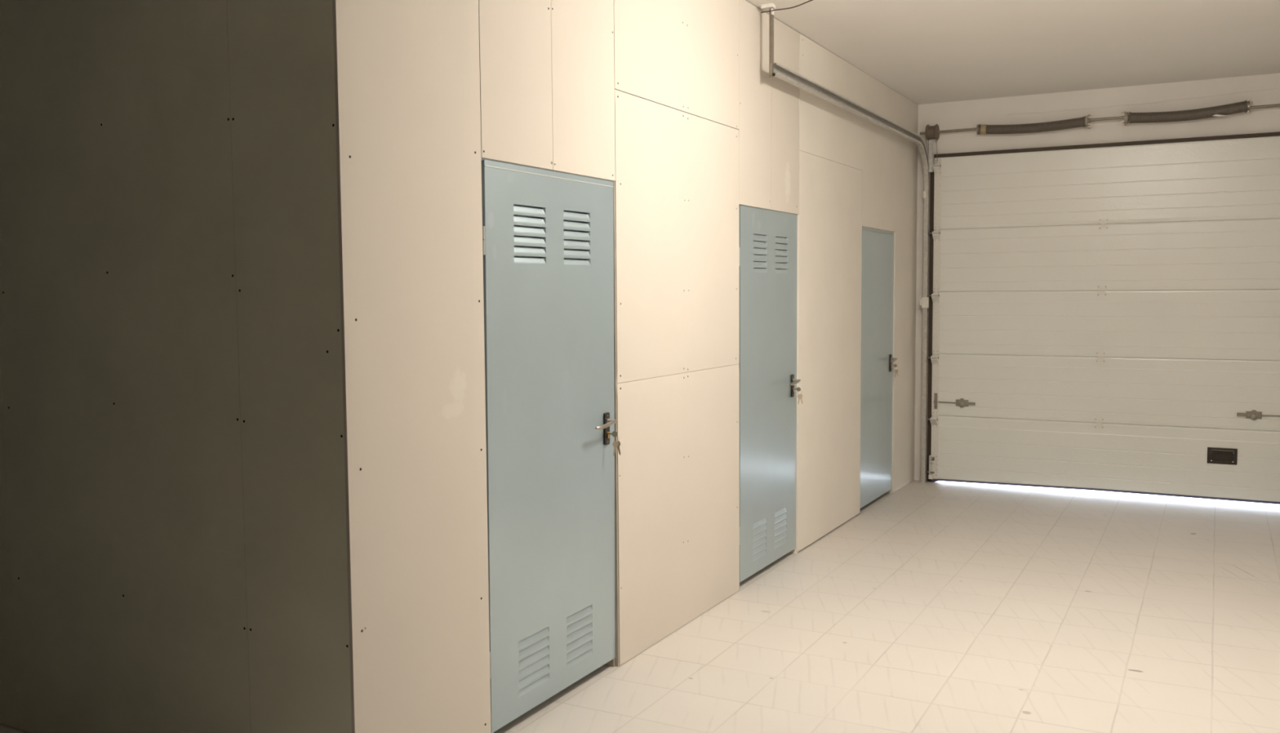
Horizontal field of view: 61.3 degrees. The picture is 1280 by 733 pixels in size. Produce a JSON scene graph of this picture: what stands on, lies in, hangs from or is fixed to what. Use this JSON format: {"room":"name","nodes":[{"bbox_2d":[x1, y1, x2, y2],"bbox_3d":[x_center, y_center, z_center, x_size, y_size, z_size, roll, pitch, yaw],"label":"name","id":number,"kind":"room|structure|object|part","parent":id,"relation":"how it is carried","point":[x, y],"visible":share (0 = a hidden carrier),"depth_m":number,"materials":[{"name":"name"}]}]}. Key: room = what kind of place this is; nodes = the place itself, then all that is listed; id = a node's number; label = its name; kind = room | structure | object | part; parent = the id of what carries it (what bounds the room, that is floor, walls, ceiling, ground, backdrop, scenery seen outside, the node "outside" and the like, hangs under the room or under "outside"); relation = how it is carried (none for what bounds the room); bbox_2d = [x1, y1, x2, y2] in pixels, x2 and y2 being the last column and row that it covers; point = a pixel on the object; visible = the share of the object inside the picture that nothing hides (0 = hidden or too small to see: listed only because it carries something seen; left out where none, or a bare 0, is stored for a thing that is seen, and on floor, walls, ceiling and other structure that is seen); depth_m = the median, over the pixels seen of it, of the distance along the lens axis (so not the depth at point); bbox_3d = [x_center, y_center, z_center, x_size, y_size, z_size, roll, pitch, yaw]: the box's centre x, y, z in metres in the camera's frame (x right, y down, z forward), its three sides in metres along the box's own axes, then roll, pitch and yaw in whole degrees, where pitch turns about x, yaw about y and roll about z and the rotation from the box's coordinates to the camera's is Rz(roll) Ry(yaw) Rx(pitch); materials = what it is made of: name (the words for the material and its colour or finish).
{"room":"garage","nodes":[
{"label":"garage","id":0,"kind":"room"},
{"bbox_2d":[0,0,351,732],"bbox_3d":[-1.705,-0.195,3.584,1.987,3.077,0.101,2,5,28],"label":"wall","id":1,"kind":"structure","parent":0,"point":[173,529],"depth_m":3.43,"materials":[{"name":"grey paint"}]},
{"bbox_3d":[-2.439,-0.215,3.926,0.368,3.073,0.012,2,5,28],"label":"plasterboard panel","id":2,"kind":"part","parent":1,"relation":"part of","materials":[{"name":"paint"}]},
{"bbox_3d":[-1.033,-0.173,3.176,0.417,3.073,0.012,2,5,28],"label":"plasterboard panel","id":3,"kind":"part","parent":1,"relation":"part of","materials":[{"name":"beige paint"}]},
{"bbox_2d":[332,0,918,732],"bbox_3d":[0.684,-0.381,6.014,0.096,3.077,6.650,2,5,28],"label":"wall","id":4,"kind":"structure","parent":0,"point":[676,104],"depth_m":4.44,"materials":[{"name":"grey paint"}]},
{"bbox_3d":[-0.689,-0.186,3.362,0.012,3.071,0.664,2,5,28],"label":"plasterboard panel","id":5,"kind":"part","parent":4,"relation":"part of","materials":[{"name":"beige paint"}]},
{"bbox_3d":[-0.435,-1.235,3.779,0.012,1.041,0.440,2,5,28],"label":"plasterboard panel","id":6,"kind":"part","parent":4,"relation":"part of","materials":[{"name":"beige paint"}]},
{"bbox_2d":[480,157,618,732],"bbox_3d":[-0.314,0.283,4.095,0.126,2.033,0.924,2,5,28],"label":"door","id":7,"kind":"structure","parent":4,"relation":"in","point":[548,236],"depth_m":4.04,"materials":[{"name":"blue metal"}]},
{"bbox_3d":[-0.340,0.282,4.108,0.066,2.033,0.923,2,5,28],"label":"frame","id":8,"kind":"part","parent":7,"relation":"part of","materials":[{"name":"silver metal"}]},
{"bbox_3d":[-0.131,0.231,4.332,0.050,0.030,0.187,1,4,14],"label":"lever","id":9,"kind":"part","parent":7,"relation":"part of","materials":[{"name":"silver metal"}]},
{"bbox_3d":[-0.136,0.255,4.419,0.009,0.132,0.038,2,5,28],"label":"handle","id":10,"kind":"part","parent":7,"relation":"part of","materials":[{"name":"grey plastic"}]},
{"bbox_2d":[608,431,620,455],"bbox_3d":[-0.106,0.313,4.404,0.050,0.100,0.022,1,4,13],"label":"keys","id":11,"kind":"object","parent":7,"relation":"hanging from","point":[615,444],"visible":1,"depth_m":4.40,"materials":[{"name":"silver metal"}]},
{"bbox_3d":[-0.221,-1.264,4.180,0.012,1.041,0.468,2,5,28],"label":"plasterboard panel","id":12,"kind":"part","parent":4,"relation":"part of","materials":[{"name":"beige paint"}]},
{"bbox_3d":[0.195,-1.508,4.946,0.012,0.668,1.296,2,5,28],"label":"plasterboard panel","id":13,"kind":"part","parent":4,"relation":"part of","materials":[{"name":"beige paint"}]},
{"bbox_3d":[0.202,-0.572,5.011,0.012,1.202,1.296,2,5,28],"label":"plasterboard panel","id":14,"kind":"part","parent":4,"relation":"part of","materials":[{"name":"beige paint"}]},
{"bbox_3d":[0.210,0.627,5.095,0.012,1.197,1.296,2,5,28],"label":"plasterboard panel","id":15,"kind":"part","parent":4,"relation":"part of","materials":[{"name":"beige paint"}]},
{"bbox_3d":[0.609,-1.375,5.729,0.012,1.048,0.452,2,5,28],"label":"plasterboard panel","id":16,"kind":"part","parent":4,"relation":"part of","materials":[{"name":"beige paint"}]},
{"bbox_2d":[738,204,800,582],"bbox_3d":[0.725,0.142,6.036,0.125,2.030,0.910,2,5,28],"label":"door","id":17,"kind":"structure","parent":4,"relation":"in","point":[768,360],"depth_m":6.02,"materials":[{"name":"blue metal"}]},
{"bbox_3d":[0.897,0.113,6.351,0.009,0.132,0.038,2,5,28],"label":"handle","id":18,"kind":"part","parent":17,"relation":"part of","materials":[{"name":"grey plastic"}]},
{"bbox_3d":[0.902,0.089,6.263,0.050,0.030,0.187,1,4,14],"label":"lever","id":19,"kind":"part","parent":17,"relation":"part of","materials":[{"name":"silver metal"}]},
{"bbox_2d":[794,386,802,404],"bbox_3d":[0.928,0.172,6.335,0.050,0.100,0.022,1,4,13],"label":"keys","id":20,"kind":"object","parent":17,"relation":"hanging from","point":[799,396],"visible":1,"depth_m":6.33,"materials":[{"name":"silver metal"}]},
{"bbox_3d":[0.822,-1.404,6.127,0.012,1.048,0.448,2,5,28],"label":"plasterboard panel","id":21,"kind":"part","parent":4,"relation":"part of","materials":[{"name":"beige paint"}]},
{"bbox_3d":[1.238,-0.118,6.979,0.012,2.390,1.274,2,5,28],"label":"plasterboard panel","id":22,"kind":"part","parent":4,"relation":"part of","materials":[{"name":"beige paint"}]},
{"bbox_3d":[1.599,-0.500,7.635,0.012,3.072,2.819,2,5,28],"label":"plasterboard panel","id":23,"kind":"part","parent":4,"relation":"part of","materials":[{"name":"beige paint"}]},
{"bbox_2d":[859,226,897,508],"bbox_3d":[1.747,0.005,7.944,0.124,2.024,0.896,2,5,28],"label":"door","id":24,"kind":"structure","parent":4,"relation":"in","point":[877,245],"depth_m":7.93,"materials":[{"name":"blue metal"}]},
{"bbox_3d":[1.718,0.004,7.959,0.059,2.024,0.895,2,5,28],"label":"frame","id":25,"kind":"part","parent":24,"relation":"part of","materials":[{"name":"silver metal"}]},
{"bbox_3d":[1.917,-0.027,8.257,0.009,0.132,0.038,2,5,28],"label":"handle","id":26,"kind":"part","parent":24,"relation":"part of","materials":[{"name":"black metal"}]},
{"bbox_3d":[1.921,-0.051,8.169,0.050,0.030,0.187,1,4,14],"label":"lever","id":27,"kind":"part","parent":24,"relation":"part of","materials":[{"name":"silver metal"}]},
{"bbox_2d":[891,364,898,377],"bbox_3d":[1.947,0.032,8.241,0.050,0.100,0.022,1,4,13],"label":"bunch","id":28,"kind":"object","parent":24,"relation":"hanging from","point":[896,371],"visible":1,"depth_m":8.24,"materials":[{"name":"silver metal"}]},
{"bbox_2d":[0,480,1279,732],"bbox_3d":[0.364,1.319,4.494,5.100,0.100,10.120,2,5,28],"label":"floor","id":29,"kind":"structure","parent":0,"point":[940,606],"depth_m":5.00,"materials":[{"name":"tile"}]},
{"bbox_2d":[746,0,1279,104],"bbox_3d":[0.365,-1.878,4.316,5.100,0.150,10.220,2,5,28],"label":"ceiling","id":30,"kind":"structure","parent":0,"point":[926,51],"depth_m":6.54,"materials":[{"name":"paint"}]},
{"bbox_2d":[760,0,812,13],"bbox_3d":[1.002,-1.797,4.921,0.039,0.090,1.810,-2,4,-24],"label":"cable","id":31,"kind":"object","parent":30,"relation":"hanging from","point":[809,0],"visible":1,"depth_m":5.51,"materials":[{"name":"brown plastic"}]},
{"bbox_2d":[760,3,929,483],"bbox_3d":[1.503,-0.474,7.270,0.079,3.077,3.466,2,5,28],"label":"door track","id":32,"kind":"object","parent":30,"relation":"hanging from","point":[775,69],"visible":1,"depth_m":8.24,"materials":[{"name":"metal"}]},
{"bbox_3d":[0.673,-1.870,5.668,0.063,0.056,0.046,2,5,28],"label":"ceiling plate","id":33,"kind":"part","parent":32,"relation":"part of","materials":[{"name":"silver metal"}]},
{"bbox_2d":[914,72,1279,480],"bbox_3d":[2.752,-0.585,8.737,4.980,3.077,0.224,2,5,28],"label":"wall","id":34,"kind":"structure","parent":0,"point":[1262,89],"depth_m":8.19,"materials":[{"name":"white paint"}]},
{"bbox_2d":[920,98,1279,173],"bbox_3d":[3.476,-1.718,8.057,2.760,0.380,0.150,2,5,28],"label":"shaft","id":35,"kind":"object","parent":34,"relation":"attached to","point":[931,132],"visible":1,"depth_m":8.06,"materials":[{"name":"metal"}]},
{"bbox_3d":[2.343,-1.733,8.683,0.041,0.340,0.114,2,5,28],"label":"bearing plate","id":36,"kind":"part","parent":35,"relation":"part of","materials":[{"name":"metal"}]},
{"bbox_2d":[925,131,1279,504],"bbox_3d":[3.495,-0.345,8.180,2.653,2.663,0.093,2,5,28],"label":"door","id":37,"kind":"structure","parent":34,"relation":"in","point":[1104,317],"depth_m":8.16,"materials":[{"name":"white metal"}]},
{"bbox_3d":[2.591,0.294,8.695,0.042,0.072,0.026,2,5,28],"label":"turn knob","id":38,"kind":"part","parent":37,"relation":"part of","materials":[{"name":"metal"}]},
{"bbox_3d":[2.657,0.298,8.660,0.063,0.021,0.006,2,5,28],"label":"pull arm","id":39,"kind":"part","parent":37,"relation":"part of","materials":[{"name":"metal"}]},
{"bbox_3d":[4.233,0.651,7.852,0.192,0.117,0.016,2,5,28],"label":"pull handle","id":40,"kind":"part","parent":37,"relation":"part of","materials":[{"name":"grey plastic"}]},
{"bbox_3d":[4.328,0.346,7.766,0.063,0.025,0.012,2,5,28],"label":"pull arm","id":41,"kind":"part","parent":37,"relation":"part of","materials":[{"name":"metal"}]},
{"bbox_3d":[4.395,0.348,7.733,0.042,0.072,0.026,2,5,28],"label":"turn knob","id":42,"kind":"part","parent":37,"relation":"part of","materials":[{"name":"metal"}]},
{"bbox_3d":[4.500,0.351,7.683,0.140,0.011,0.009,2,5,28],"label":"bolt rod","id":43,"kind":"part","parent":37,"relation":"part of","materials":[{"name":"metal"}]}
]}

